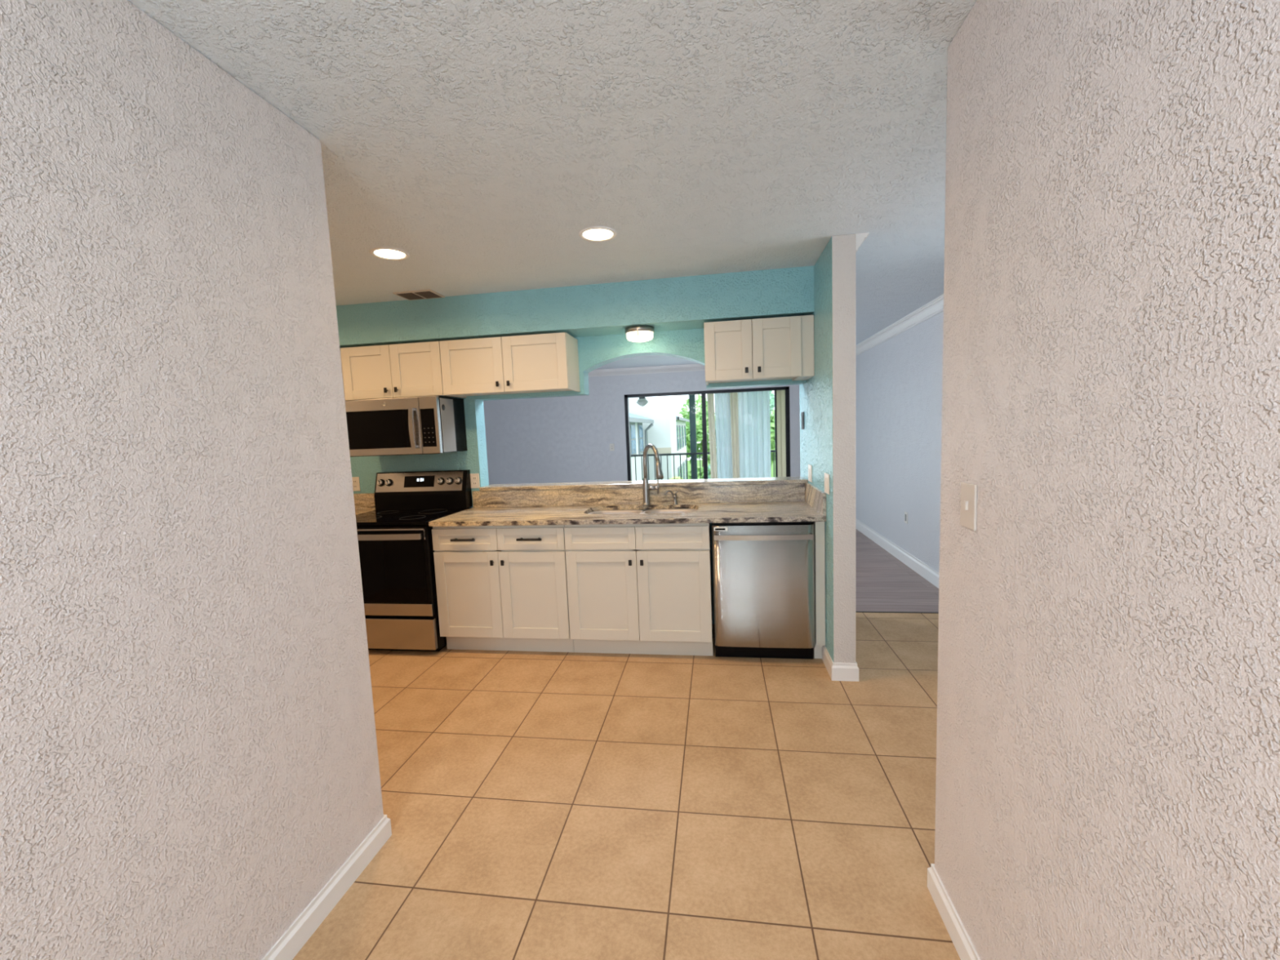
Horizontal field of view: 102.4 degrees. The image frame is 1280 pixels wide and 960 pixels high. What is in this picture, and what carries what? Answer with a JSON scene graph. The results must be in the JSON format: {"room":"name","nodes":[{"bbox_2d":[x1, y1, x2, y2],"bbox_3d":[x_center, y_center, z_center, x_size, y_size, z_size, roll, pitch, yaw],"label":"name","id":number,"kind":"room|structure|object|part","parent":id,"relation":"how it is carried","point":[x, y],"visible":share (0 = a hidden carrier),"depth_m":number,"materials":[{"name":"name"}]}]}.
{"room":"hallway","nodes":[
{"label":"hallway","id":0,"kind":"room"},
{"bbox_2d":[0,0,383,959],"bbox_3d":[-1.371,0.336,-0.432,0.120,2.430,4.518,-1,6,9],"label":"wall","id":1,"kind":"structure","parent":0,"point":[188,752],"depth_m":1.16,"materials":[{"name":"white paint"}]},
{"bbox_2d":[261,814,391,959],"bbox_3d":[-1.317,1.502,-0.315,0.133,0.085,4.531,-1,6,9],"label":"baseboard","id":2,"kind":"structure","parent":1,"relation":"attached to","point":[304,926],"depth_m":1.60,"materials":[{"name":"white wood"}]},
{"bbox_2d":[128,0,976,369],"bbox_3d":[-0.951,-1.259,2.661,6.650,0.120,11.250,-1,6,9],"label":"ceiling","id":3,"kind":"structure","parent":0,"point":[476,140],"depth_m":1.67,"materials":[{"name":"white paint"}]},
{"bbox_2d":[369,247,409,260],"bbox_3d":[-1.312,-1.185,2.702,0.188,0.007,0.188,-1,6,9],"label":"recessed light","id":4,"kind":"object","parent":3,"relation":"in","point":[384,253],"visible":1,"depth_m":2.69,"materials":[{"name":"white plastic"}]},
{"bbox_2d":[392,288,444,300],"bbox_3d":[-1.494,-1.251,3.487,0.270,0.010,0.187,-1,6,9],"label":"ceiling vent","id":5,"kind":"object","parent":3,"relation":"in","point":[421,294],"visible":1,"depth_m":3.46,"materials":[{"name":"beige metal"}]},
{"bbox_2d":[399,293,423,299],"bbox_3d":[-1.557,-1.245,3.494,0.109,0.002,0.134,-1,6,9],"label":"grille","id":6,"kind":"object","parent":5,"relation":"attached to","point":[406,295],"depth_m":3.49,"materials":[{"name":"brown"}]},
{"bbox_2d":[415,291,440,297],"bbox_3d":[-1.431,-1.248,3.475,0.109,0.002,0.134,-1,6,9],"label":"grille","id":7,"kind":"object","parent":5,"relation":"attached to","point":[420,294],"depth_m":3.47,"materials":[{"name":"brown"}]},
{"bbox_2d":[578,226,617,241],"bbox_3d":[-0.208,-1.214,2.549,0.188,0.007,0.188,-1,6,9],"label":"recessed light","id":8,"kind":"object","parent":3,"relation":"in","point":[596,233],"visible":1,"depth_m":2.54,"materials":[{"name":"white plastic"}]},
{"bbox_2d":[336,266,813,348],"bbox_3d":[-0.822,-1.160,3.653,3.904,0.278,0.300,-1,6,9],"label":"soffit","id":9,"kind":"structure","parent":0,"point":[679,303],"depth_m":3.44,"materials":[{"name":"teal paint"}]},
{"bbox_2d":[625,324,654,342],"bbox_3d":[-0.001,-0.996,3.527,0.200,0.089,0.201,-1,6,9],"label":"ceiling light","id":10,"kind":"object","parent":9,"relation":"attached to","point":[637,333],"visible":1,"depth_m":3.45,"materials":[{"name":"white glass"}]},
{"bbox_3d":[-0.001,-0.980,3.529,0.184,0.057,0.184,-1,6,9],"label":"lamp shade","id":11,"kind":"part","parent":10,"relation":"part of","materials":[{"name":"white glass"}]},
{"bbox_2d":[350,328,806,624],"bbox_3d":[-0.747,-0.112,3.975,3.904,2.430,0.145,-1,6,9],"label":"wall","id":12,"kind":"structure","parent":0,"point":[594,352],"depth_m":3.87,"materials":[{"name":"teal paint"}]},
{"bbox_2d":[351,476,359,491],"bbox_3d":[-2.288,0.033,4.139,0.075,0.114,0.009,-1,6,9],"label":"wall outlet","id":13,"kind":"object","parent":12,"relation":"attached to","point":[356,483],"visible":0.88,"depth_m":4.14,"materials":[{"name":"white plastic"}]},
{"bbox_2d":[353,493,375,509],"bbox_3d":[-2.377,0.176,4.161,0.608,0.129,0.019,-1,6,9],"label":"backsplash","id":14,"kind":"structure","parent":12,"relation":"attached to","point":[362,500],"depth_m":4.13,"materials":[{"name":"stone"}]},
{"bbox_2d":[340,341,463,400],"bbox_3d":[-1.752,-0.788,3.805,0.764,0.377,0.340,-1,6,9],"label":"upper cabinet","id":15,"kind":"object","parent":12,"relation":"attached to","point":[409,370],"visible":0.93,"depth_m":3.67,"materials":[{"name":"white paint"}]},
{"bbox_3d":[-1.961,-0.770,3.703,0.379,0.373,0.019,-1,6,9],"label":"door","id":16,"kind":"part","parent":15,"relation":"part of","materials":[{"name":"white paint"}]},
{"bbox_2d":[345,395,466,457],"bbox_3d":[-1.743,-0.389,3.794,0.761,0.400,0.435,-1,6,9],"label":"microwave","id":17,"kind":"object","parent":15,"relation":"attached to","point":[428,424],"visible":0.91,"depth_m":3.62,"materials":[{"name":"silver metal"}]},
{"bbox_3d":[-1.835,-0.374,3.649,0.620,0.396,0.036,-1,6,9],"label":"door","id":18,"kind":"part","parent":17,"relation":"part of","materials":[{"name":"silver metal"}]},
{"bbox_3d":[-1.579,-0.359,3.573,0.030,0.280,0.042,-1,6,9],"label":"handle","id":19,"kind":"part","parent":17,"relation":"part of","materials":[{"name":"silver metal"}]},
{"bbox_3d":[-1.470,-0.363,3.578,0.103,0.264,0.004,-1,6,9],"label":"control panel","id":20,"kind":"part","parent":17,"relation":"part of","materials":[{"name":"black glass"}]},
{"bbox_3d":[-1.583,-0.779,3.646,0.379,0.373,0.019,-1,6,9],"label":"door","id":21,"kind":"part","parent":15,"relation":"part of","materials":[{"name":"white paint"}]},
{"bbox_2d":[470,473,479,488],"bbox_3d":[-1.278,0.007,3.987,0.072,0.114,0.009,-1,6,9],"label":"wall outlet","id":22,"kind":"object","parent":12,"relation":"attached to","point":[474,477],"visible":1,"depth_m":3.98,"materials":[{"name":"white plastic"}]},
{"bbox_2d":[439,332,580,397],"bbox_3d":[-0.923,-0.809,3.680,0.910,0.377,0.340,-1,6,9],"label":"upper cabinet","id":23,"kind":"object","parent":12,"relation":"attached to","point":[549,362],"visible":1,"depth_m":3.54,"materials":[{"name":"white paint"}]},
{"bbox_3d":[-1.167,-0.790,3.584,0.452,0.373,0.019,-1,6,9],"label":"door","id":24,"kind":"part","parent":23,"relation":"part of","materials":[{"name":"white paint"}]},
{"bbox_3d":[-0.718,-0.801,3.516,0.452,0.373,0.019,-1,6,9],"label":"door","id":25,"kind":"part","parent":23,"relation":"part of","materials":[{"name":"white paint"}]},
{"bbox_2d":[471,483,804,507],"bbox_3d":[-0.068,0.118,3.813,2.484,0.128,0.019,-1,6,9],"label":"backsplash","id":26,"kind":"structure","parent":12,"relation":"attached to","point":[795,492],"depth_m":3.80,"materials":[{"name":"stone"}]},
{"bbox_2d":[479,476,808,490],"bbox_3d":[-0.015,0.029,3.889,2.436,0.028,0.228,-1,6,9],"label":"bar ledge","id":27,"kind":"object","parent":12,"relation":"on","point":[775,480],"visible":0.92,"depth_m":3.81,"materials":[{"name":"stone"}]},
{"bbox_2d":[703,315,813,385],"bbox_3d":[0.777,-0.852,3.424,0.685,0.377,0.340,-1,6,9],"label":"upper cabinet","id":28,"kind":"object","parent":12,"relation":"attached to","point":[782,348],"visible":1,"depth_m":3.29,"materials":[{"name":"white paint"}]},
{"bbox_3d":[0.570,-0.834,3.322,0.300,0.373,0.019,-1,6,9],"label":"door","id":29,"kind":"part","parent":28,"relation":"part of","materials":[{"name":"white paint"}]},
{"bbox_3d":[0.870,-0.842,3.277,0.300,0.373,0.019,-1,6,9],"label":"door","id":30,"kind":"part","parent":28,"relation":"part of","materials":[{"name":"white paint"}]},
{"bbox_3d":[1.080,-0.862,3.399,0.078,0.377,0.300,-1,6,9],"label":"filler panel","id":31,"kind":"part","parent":28,"relation":"part of","materials":[{"name":"white paint"}]},
{"bbox_2d":[292,612,960,959],"bbox_3d":[-0.563,1.442,0.749,5.450,0.060,7.056,-1,6,9],"label":"floor","id":32,"kind":"structure","parent":0,"point":[538,805],"depth_m":1.98,"materials":[{"name":"tile"}]},
{"bbox_2d":[355,469,472,651],"bbox_3d":[-1.720,0.565,3.746,0.766,1.205,0.714,-1,6,9],"label":"electric range","id":33,"kind":"object","parent":32,"relation":"on","point":[395,539],"visible":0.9,"depth_m":3.47,"materials":[{"name":"black metal"}]},
{"bbox_3d":[-1.777,0.374,3.402,0.712,0.038,0.059,-1,6,9],"label":"handle","id":34,"kind":"part","parent":33,"relation":"part of","materials":[{"name":"silver metal"}]},
{"bbox_3d":[-1.774,0.363,3.429,0.740,0.072,0.004,-1,6,9],"label":"door trim","id":35,"kind":"part","parent":33,"relation":"part of","materials":[{"name":"silver metal"}]},
{"bbox_3d":[-1.760,0.614,3.472,0.754,0.601,0.034,-1,6,9],"label":"oven door","id":36,"kind":"part","parent":33,"relation":"part of","materials":[{"name":"black glass"}]},
{"bbox_2d":[356,524,446,651],"bbox_3d":[-1.707,0.714,3.807,0.762,0.895,0.620,-1,6,9],"label":"oven","id":37,"kind":"object","parent":33,"relation":"in","point":[441,642],"depth_m":3.46,"materials":[{"name":"black metal"}]},
{"bbox_3d":[-1.743,1.043,3.512,0.754,0.211,0.036,-1,6,9],"label":"drawer","id":38,"kind":"part","parent":33,"relation":"part of","materials":[{"name":"silver metal"}]},
{"bbox_2d":[355,507,469,525],"bbox_3d":[-1.732,0.262,3.719,0.766,0.024,0.600,-1,6,9],"label":"cooktop","id":39,"kind":"object","parent":33,"relation":"in","point":[380,516],"depth_m":3.65,"materials":[{"name":"black glass"}]},
{"bbox_3d":[-1.709,0.014,3.982,0.718,0.142,0.046,-1,6,9],"label":"control panel","id":40,"kind":"part","parent":33,"relation":"part of","materials":[{"name":"silver metal"}]},
{"bbox_2d":[431,524,573,652],"bbox_3d":[-0.875,0.702,3.671,0.906,0.879,0.643,-1,6,9],"label":"base cabinet","id":41,"kind":"object","parent":32,"relation":"on","point":[499,588],"visible":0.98,"depth_m":3.38,"materials":[{"name":"white paint"}]},
{"bbox_3d":[-1.157,0.393,3.374,0.165,0.015,0.038,-1,6,9],"label":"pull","id":42,"kind":"part","parent":41,"relation":"part of","materials":[{"name":"black metal"}]},
{"bbox_3d":[-1.154,0.392,3.393,0.450,0.144,0.019,-1,6,9],"label":"drawer","id":43,"kind":"part","parent":41,"relation":"part of","materials":[{"name":"white paint"}]},
{"bbox_3d":[-1.139,0.763,3.429,0.450,0.581,0.019,-1,6,9],"label":"door","id":44,"kind":"part","parent":41,"relation":"part of","materials":[{"name":"white paint"}]},
{"bbox_3d":[-0.710,0.381,3.307,0.165,0.015,0.038,-1,6,9],"label":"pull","id":45,"kind":"part","parent":41,"relation":"part of","materials":[{"name":"black metal"}]},
{"bbox_3d":[-0.707,0.380,3.326,0.450,0.144,0.019,-1,6,9],"label":"drawer","id":46,"kind":"part","parent":41,"relation":"part of","materials":[{"name":"white paint"}]},
{"bbox_3d":[-0.692,0.752,3.362,0.450,0.581,0.019,-1,6,9],"label":"door","id":47,"kind":"part","parent":41,"relation":"part of","materials":[{"name":"white paint"}]},
{"bbox_2d":[428,501,826,526],"bbox_3d":[-0.103,0.228,3.514,2.507,0.030,0.638,-1,6,9],"label":"countertop","id":48,"kind":"structure","parent":41,"relation":"on","point":[798,511],"depth_m":3.35,"materials":[{"name":"stone"}]},
{"bbox_2d":[587,508,697,514],"bbox_3d":[0.017,0.324,3.581,0.790,0.182,0.386,-1,6,9],"label":"sink","id":49,"kind":"object","parent":48,"relation":"in","point":[664,510],"visible":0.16,"depth_m":3.72,"materials":[{"name":"silver metal"}]},
{"bbox_3d":[-0.178,0.329,3.611,0.396,0.182,0.386,-1,6,9],"label":"bowl","id":50,"kind":"part","parent":49,"relation":"part of","materials":[{"name":"silver metal"}]},
{"bbox_3d":[0.212,0.319,3.552,0.396,0.182,0.386,-1,6,9],"label":"bowl","id":51,"kind":"part","parent":49,"relation":"part of","materials":[{"name":"silver metal"}]},
{"bbox_2d":[642,444,663,505],"bbox_3d":[0.106,-0.036,3.676,0.103,0.447,0.249,-6,7,-33],"label":"kitchen faucet","id":52,"kind":"object","parent":48,"relation":"on","point":[659,473],"visible":1,"depth_m":3.72,"materials":[{"name":"silver metal"}]},
{"bbox_2d":[642,477,650,505],"bbox_3d":[0.044,0.083,3.755,0.064,0.200,0.064,-1,6,9],"label":"faucet","id":53,"kind":"object","parent":52,"relation":"attached to","point":[646,487],"depth_m":3.74,"materials":[{"name":"silver metal"}]},
{"bbox_3d":[0.080,-0.129,3.660,0.030,0.257,0.201,-5,6,-30],"label":"spout","id":54,"kind":"part","parent":52,"relation":"part of","materials":[{"name":"silver metal"}]},
{"bbox_3d":[0.097,0.060,3.739,0.081,0.027,0.027,-1,6,17],"label":"handle","id":55,"kind":"part","parent":52,"relation":"part of","materials":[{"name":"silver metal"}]},
{"bbox_3d":[0.131,0.047,3.727,0.017,0.101,0.014,-1,6,9],"label":"lever","id":56,"kind":"part","parent":52,"relation":"part of","materials":[{"name":"silver metal"}]},
{"bbox_2d":[664,490,678,504],"bbox_3d":[0.226,0.126,3.717,0.101,0.107,0.038,-4,6,-21],"label":"water tap","id":57,"kind":"object","parent":48,"relation":"on","point":[674,496],"visible":1,"depth_m":3.72,"materials":[{"name":"silver metal"}]},
{"bbox_3d":[0.216,0.108,3.720,0.086,0.071,0.018,-4,6,-14],"label":"spout","id":58,"kind":"part","parent":57,"relation":"part of","materials":[{"name":"silver metal"}]},
{"bbox_2d":[672,494,677,504],"bbox_3d":[0.254,0.141,3.730,0.038,0.072,0.038,-1,6,9],"label":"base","id":59,"kind":"object","parent":57,"relation":"attached to","point":[674,496],"depth_m":3.72,"materials":[{"name":"silver metal"}]},
{"bbox_2d":[564,509,712,655],"bbox_3d":[0.028,0.679,3.536,0.916,0.879,0.642,-1,6,9],"label":"base cabinet","id":60,"kind":"object","parent":32,"relation":"on","point":[633,588],"visible":0.99,"depth_m":3.25,"materials":[{"name":"white paint"}]},
{"bbox_3d":[-0.253,0.369,3.258,0.455,0.144,0.019,-1,6,9],"label":"drawer","id":61,"kind":"part","parent":60,"relation":"part of","materials":[{"name":"white paint"}]},
{"bbox_3d":[-0.238,0.740,3.293,0.455,0.581,0.019,-1,6,9],"label":"door","id":62,"kind":"part","parent":60,"relation":"part of","materials":[{"name":"white paint"}]},
{"bbox_3d":[0.200,0.357,3.189,0.455,0.144,0.019,-1,6,9],"label":"drawer","id":63,"kind":"part","parent":60,"relation":"part of","materials":[{"name":"white paint"}]},
{"bbox_3d":[0.214,0.729,3.225,0.455,0.581,0.019,-1,6,9],"label":"door","id":64,"kind":"part","parent":60,"relation":"part of","materials":[{"name":"white paint"}]},
{"bbox_2d":[711,521,814,658],"bbox_3d":[0.787,0.665,3.380,0.607,0.868,0.674,-1,6,9],"label":"dishwasher","id":65,"kind":"object","parent":32,"relation":"on","point":[763,573],"visible":0.98,"depth_m":3.11,"materials":[{"name":"silver metal"}]},
{"bbox_3d":[0.727,0.336,3.050,0.572,0.030,0.072,-1,6,9],"label":"handle","id":66,"kind":"part","parent":65,"relation":"part of","materials":[{"name":"silver metal"}]},
{"bbox_2d":[813,521,825,658],"bbox_3d":[1.126,0.650,3.381,0.054,0.879,0.590,-1,6,9],"label":"filler panel","id":67,"kind":"object","parent":32,"relation":"on","point":[819,526],"visible":0.55,"depth_m":3.09,"materials":[{"name":"white paint"}]},
{"bbox_3d":[-2.400,0.741,3.901,0.605,0.879,0.643,-1,6,9],"label":"base cabinet","id":68,"kind":"object","parent":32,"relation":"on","visible":0},
{"bbox_2d":[355,509,375,514],"bbox_3d":[-2.416,0.286,3.863,0.613,0.030,0.638,-1,6,9],"label":"countertop","id":69,"kind":"structure","parent":68,"relation":"on","point":[357,511],"depth_m":4.05,"materials":[{"name":"stone"}]},
{"bbox_2d":[483,370,799,484],"bbox_3d":[-0.092,-0.548,8.245,6.350,2.430,0.150,-1,6,9],"label":"wall","id":70,"kind":"structure","parent":0,"point":[553,439],"depth_m":8.30,"materials":[{"name":"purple paint"}]},
{"bbox_2d":[609,443,614,450],"bbox_3d":[-0.448,-0.523,8.220,0.075,0.114,0.009,-1,6,9],"label":"light switch","id":71,"kind":"object","parent":70,"relation":"attached to","point":[611,445],"visible":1,"depth_m":8.22,"materials":[{"name":"white plastic"}]},
{"bbox_2d":[588,363,705,377],"bbox_3d":[-0.154,-1.695,8.023,6.350,0.100,0.075,-1,6,9],"label":"crown molding","id":72,"kind":"structure","parent":70,"relation":"attached to","point":[685,367],"depth_m":7.98,"materials":[{"name":"white wood"}]},
{"bbox_2d":[624,386,790,480],"bbox_3d":[1.048,-0.375,8.092,2.530,2.025,0.095,-1,6,9],"label":"door","id":73,"kind":"structure","parent":70,"relation":"in","point":[781,394],"depth_m":7.91,"materials":[{"name":"brown metal"}]},
{"bbox_3d":[2.176,-0.403,7.935,0.131,1.940,0.070,-1,6,9],"label":"blind panel","id":74,"kind":"part","parent":73,"relation":"part of","materials":[{"name":"beige fabric"}]},
{"bbox_2d":[799,233,856,663],"bbox_3d":[1.196,-0.130,3.358,0.121,2.430,1.120,-1,6,9],"label":"wall","id":75,"kind":"structure","parent":0,"point":[827,399],"depth_m":2.86,"materials":[{"name":"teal paint"}]},
{"bbox_2d":[800,412,804,429],"bbox_3d":[1.179,-0.430,3.736,0.008,0.124,0.100,-1,6,9],"label":"wall control","id":76,"kind":"object","parent":75,"relation":"attached to","point":[802,413],"visible":1,"depth_m":3.72,"materials":[{"name":"black plastic"}]},
{"bbox_2d":[808,464,812,482],"bbox_3d":[1.153,-0.046,3.494,0.008,0.114,0.118,-1,6,9],"label":"wall outlet","id":77,"kind":"object","parent":75,"relation":"attached to","point":[810,467],"visible":1,"depth_m":3.46,"materials":[{"name":"white plastic"}]},
{"bbox_2d":[804,482,826,516],"bbox_3d":[1.125,0.113,3.322,0.018,0.137,0.637,-1,6,9],"label":"backsplash","id":78,"kind":"structure","parent":75,"relation":"attached to","point":[815,497],"depth_m":3.22,"materials":[{"name":"stone"}]},
{"bbox_2d":[824,472,829,494],"bbox_3d":[1.075,0.020,2.964,0.008,0.114,0.118,-1,6,9],"label":"wall outlet","id":79,"kind":"object","parent":75,"relation":"attached to","point":[826,475],"visible":1,"depth_m":2.94,"materials":[{"name":"white plastic"}]},
{"bbox_2d":[822,645,858,681],"bbox_3d":[1.241,1.029,3.463,0.147,0.100,1.133,-1,6,9],"label":"baseboard","id":80,"kind":"structure","parent":75,"relation":"attached to","point":[837,671],"depth_m":2.91,"materials":[{"name":"white wood"}]},
{"bbox_2d":[855,232,869,252],"bbox_3d":[1.241,-1.299,3.233,0.065,0.085,1.118,-1,6,9],"label":"pillar","id":81,"kind":"structure","parent":75,"relation":"attached to","point":[860,237],"depth_m":2.68,"materials":[{"name":"white paint"}]},
{"bbox_2d":[855,528,938,612],"bbox_3d":[-0.344,0.898,6.325,6.650,0.060,4.094,-1,6,9],"label":"floor","id":82,"kind":"structure","parent":0,"point":[883,583],"depth_m":4.57,"materials":[{"name":"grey wood"}]},
{"bbox_2d":[855,311,943,573],"bbox_3d":[2.624,-0.297,4.503,0.120,2.430,6.777,-1,6,9],"label":"wall","id":83,"kind":"structure","parent":0,"point":[899,379],"depth_m":5.22,"materials":[{"name":"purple paint"}]},
{"bbox_2d":[855,611,938,613],"bbox_3d":[1.939,1.006,3.918,1.125,0.004,0.016,-1,6,9],"label":"trim","id":84,"kind":"structure","parent":83,"relation":"attached to","point":[855,611],"depth_m":3.92,"materials":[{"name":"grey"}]},
{"bbox_2d":[855,518,939,588],"bbox_3d":[2.600,0.850,4.608,0.015,0.130,6.507,-1,6,9],"label":"baseboard","id":85,"kind":"structure","parent":83,"relation":"attached to","point":[931,575],"depth_m":5.31,"materials":[{"name":"white wood"}]},
{"bbox_2d":[855,293,943,355],"bbox_3d":[2.479,-1.452,4.391,0.075,0.100,6.507,-1,6,9],"label":"crown molding","id":86,"kind":"structure","parent":83,"relation":"attached to","point":[935,306],"depth_m":4.99,"materials":[{"name":"white wood"}]},
{"bbox_2d":[904,511,907,524],"bbox_3d":[2.679,0.379,5.188,0.008,0.114,0.075,-1,6,9],"label":"wall outlet","id":87,"kind":"object","parent":83,"relation":"attached to","point":[905,513],"visible":1,"depth_m":5.17,"materials":[{"name":"white plastic"}]},
{"bbox_2d":[934,0,1279,959],"bbox_3d":[0.592,0.288,-0.741,0.120,2.430,4.493,-1,6,9],"label":"wall","id":88,"kind":"structure","parent":0,"point":[1108,779],"depth_m":0.83,"materials":[{"name":"white paint"}]},
{"bbox_2d":[927,863,980,959],"bbox_3d":[0.633,1.453,-0.621,0.133,0.085,4.506,-1,6,9],"label":"baseboard","id":89,"kind":"structure","parent":88,"relation":"attached to","point":[966,950],"depth_m":1.45,"materials":[{"name":"white wood"}]},
{"bbox_2d":[960,481,977,530],"bbox_3d":[0.828,0.065,1.303,0.012,0.114,0.075,-1,6,9],"label":"light switch","id":90,"kind":"object","parent":88,"relation":"attached to","point":[968,491],"visible":1,"depth_m":1.29,"materials":[{"name":"beige plastic"}]},
{"bbox_3d":[0.101,-1.718,8.885,7.200,0.180,1.400,-1,6,9],"label":"ceiling","id":91,"kind":"structure","parent":0,"visible":0},
{"bbox_2d":[636,396,648,406],"bbox_3d":[0.035,-1.445,8.872,0.210,0.355,0.200,-1,6,9],"label":"hanging lantern","id":92,"kind":"object","parent":91,"relation":"hanging from","point":[642,402],"visible":0.64,"depth_m":8.82,"materials":[{"name":"white glass"}]},
{"bbox_2d":[706,393,717,478],"bbox_3d":[1.168,-0.493,8.251,0.146,2.180,0.049,-1,6,9],"label":"drape","id":93,"kind":"object","parent":91,"relation":"hanging from","point":[710,397],"visible":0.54,"depth_m":8.23,"materials":[{"name":"beige fabric"}]},
{"bbox_2d":[714,392,733,478],"bbox_3d":[1.344,-0.498,8.225,0.271,2.180,0.051,-1,6,9],"label":"sheer curtain","id":94,"kind":"object","parent":91,"relation":"hanging from","point":[722,401],"visible":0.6,"depth_m":8.21,"materials":[{"name":"white fabric"}]},
{"bbox_2d":[729,392,739,478],"bbox_3d":[1.522,-0.506,8.239,0.165,2.180,0.068,-2,5,-1],"label":"drape","id":95,"kind":"object","parent":91,"relation":"hanging from","point":[733,396],"visible":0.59,"depth_m":8.21,"materials":[{"name":"beige fabric"}]},
{"bbox_2d":[737,391,771,478],"bbox_3d":[1.818,-0.510,8.154,0.490,2.180,0.058,-1,6,9],"label":"vertical blinds","id":96,"kind":"object","parent":91,"relation":"hanging from","point":[753,407],"visible":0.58,"depth_m":8.13,"materials":[{"name":"white fabric"}]},
{"bbox_3d":[0.196,0.664,9.114,7.200,0.130,1.400,-1,6,9],"label":"floor","id":97,"kind":"structure","parent":0,"visible":0},
{"bbox_2d":[688,394,697,479],"bbox_3d":[0.990,-0.598,9.523,0.110,2.240,0.110,-1,6,9],"label":"post","id":98,"kind":"object","parent":97,"relation":"on","point":[691,397],"visible":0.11,"depth_m":9.45,"materials":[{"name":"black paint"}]},
{"bbox_2d":[631,449,774,480],"bbox_3d":[0.255,-0.015,9.615,7.000,0.940,0.040,-1,6,9],"label":"balcony railing","id":99,"kind":"object","parent":98,"relation":"attached to","point":[771,451],"visible":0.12,"depth_m":9.52,"materials":[{"name":"metal"}]},
{"bbox_3d":[0.237,-0.465,9.572,7.000,0.035,0.040,-1,6,9],"label":"rail","id":100,"kind":"part","parent":99,"relation":"part of","materials":[{"name":"metal"}]},
{"label":"outside","id":101,"kind":"structure","parent":0,"visible":0},
{"bbox_2d":[687,459,775,479],"bbox_3d":[6.045,0.323,41.285,80.000,0.100,63.200,-1,6,9],"label":"ground","id":102,"kind":"structure","parent":101,"point":[698,460],"depth_m":58.22,"materials":[{"name":"green plant"}]},
{"bbox_2d":[629,413,653,480],"bbox_3d":[-3.597,0.299,15.175,7.414,5.700,6.900,-1,6,9],"label":"apartment wing","id":103,"kind":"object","parent":102,"relation":"on","point":[636,421],"visible":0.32,"depth_m":16.16,"materials":[{"name":"white paint"}]},
{"bbox_3d":[-0.193,-1.207,15.305,0.020,0.840,0.750,-1,6,9],"label":"pane","id":104,"kind":"part","parent":103,"relation":"part of","materials":[{"name":"blue"}]},
{"bbox_3d":[0.040,-1.367,16.880,0.020,0.840,0.750,-1,6,9],"label":"pane","id":105,"kind":"part","parent":103,"relation":"part of","materials":[{"name":"blue glass"}]},
{"bbox_2d":[628,397,677,479],"bbox_3d":[-1.921,-0.339,20.074,6.600,5.900,2.940,-1,6,9],"label":"building","id":106,"kind":"structure","parent":102,"relation":"on","point":[663,433],"depth_m":18.14,"materials":[{"name":"white paint"}]},
{"bbox_2d":[669,475,683,479],"bbox_3d":[1.161,1.492,13.695,0.904,3.236,0.779,-6,7,-36],"label":"shrub","id":107,"kind":"object","parent":102,"relation":"on","point":[676,477],"visible":0.02,"depth_m":13.46,"materials":[{"name":"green plant"}]},
{"bbox_2d":[675,415,689,479],"bbox_3d":[-1.043,-0.990,26.756,6.980,5.850,10.200,-1,6,9],"label":"apartment wing","id":108,"kind":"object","parent":102,"relation":"on","point":[680,421],"visible":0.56,"depth_m":26.36,"materials":[{"name":"white paint"}]},
{"bbox_3d":[1.785,-1.970,24.003,0.020,1.000,0.800,-1,6,9],"label":"pane","id":109,"kind":"part","parent":108,"relation":"part of","materials":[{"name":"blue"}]},
{"bbox_3d":[2.033,-2.140,25.676,0.020,1.000,0.800,-1,6,9],"label":"pane","id":110,"kind":"part","parent":108,"relation":"part of","materials":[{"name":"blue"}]},
{"bbox_3d":[2.309,-2.331,27.546,0.020,1.000,0.800,-1,6,9],"label":"pane","id":111,"kind":"part","parent":108,"relation":"part of","materials":[{"name":"blue"}]},
{"bbox_2d":[677,394,716,467],"bbox_3d":[4.147,-3.031,39.203,4.412,7.131,4.751,1,7,34],"label":"tree","id":112,"kind":"object","parent":102,"relation":"on","point":[685,414],"visible":0.33,"depth_m":38.82,"materials":[{"name":"green plant"}]},
{"bbox_2d":[688,466,711,479],"bbox_3d":[2.500,0.907,20.160,1.416,3.060,1.216,-1,6,9],"label":"shrub","id":113,"kind":"object","parent":102,"relation":"on","point":[698,467],"visible":0.09,"depth_m":19.93,"materials":[{"name":"green plant"}]},
{"bbox_2d":[707,391,774,479],"bbox_3d":[3.071,0.036,15.899,2.208,5.560,2.217,-1,6,9],"label":"tree","id":114,"kind":"object","parent":102,"relation":"on","point":[771,395],"visible":0.02,"depth_m":14.86,"materials":[{"name":"green plant"}]},
{"bbox_2d":[769,408,775,466],"bbox_3d":[6.226,-0.509,22.460,2.721,5.143,2.744,-1,6,9],"label":"tree","id":115,"kind":"object","parent":102,"relation":"on","point":[772,417],"visible":0.09,"depth_m":21.62,"materials":[{"name":"green plant"}]}
]}

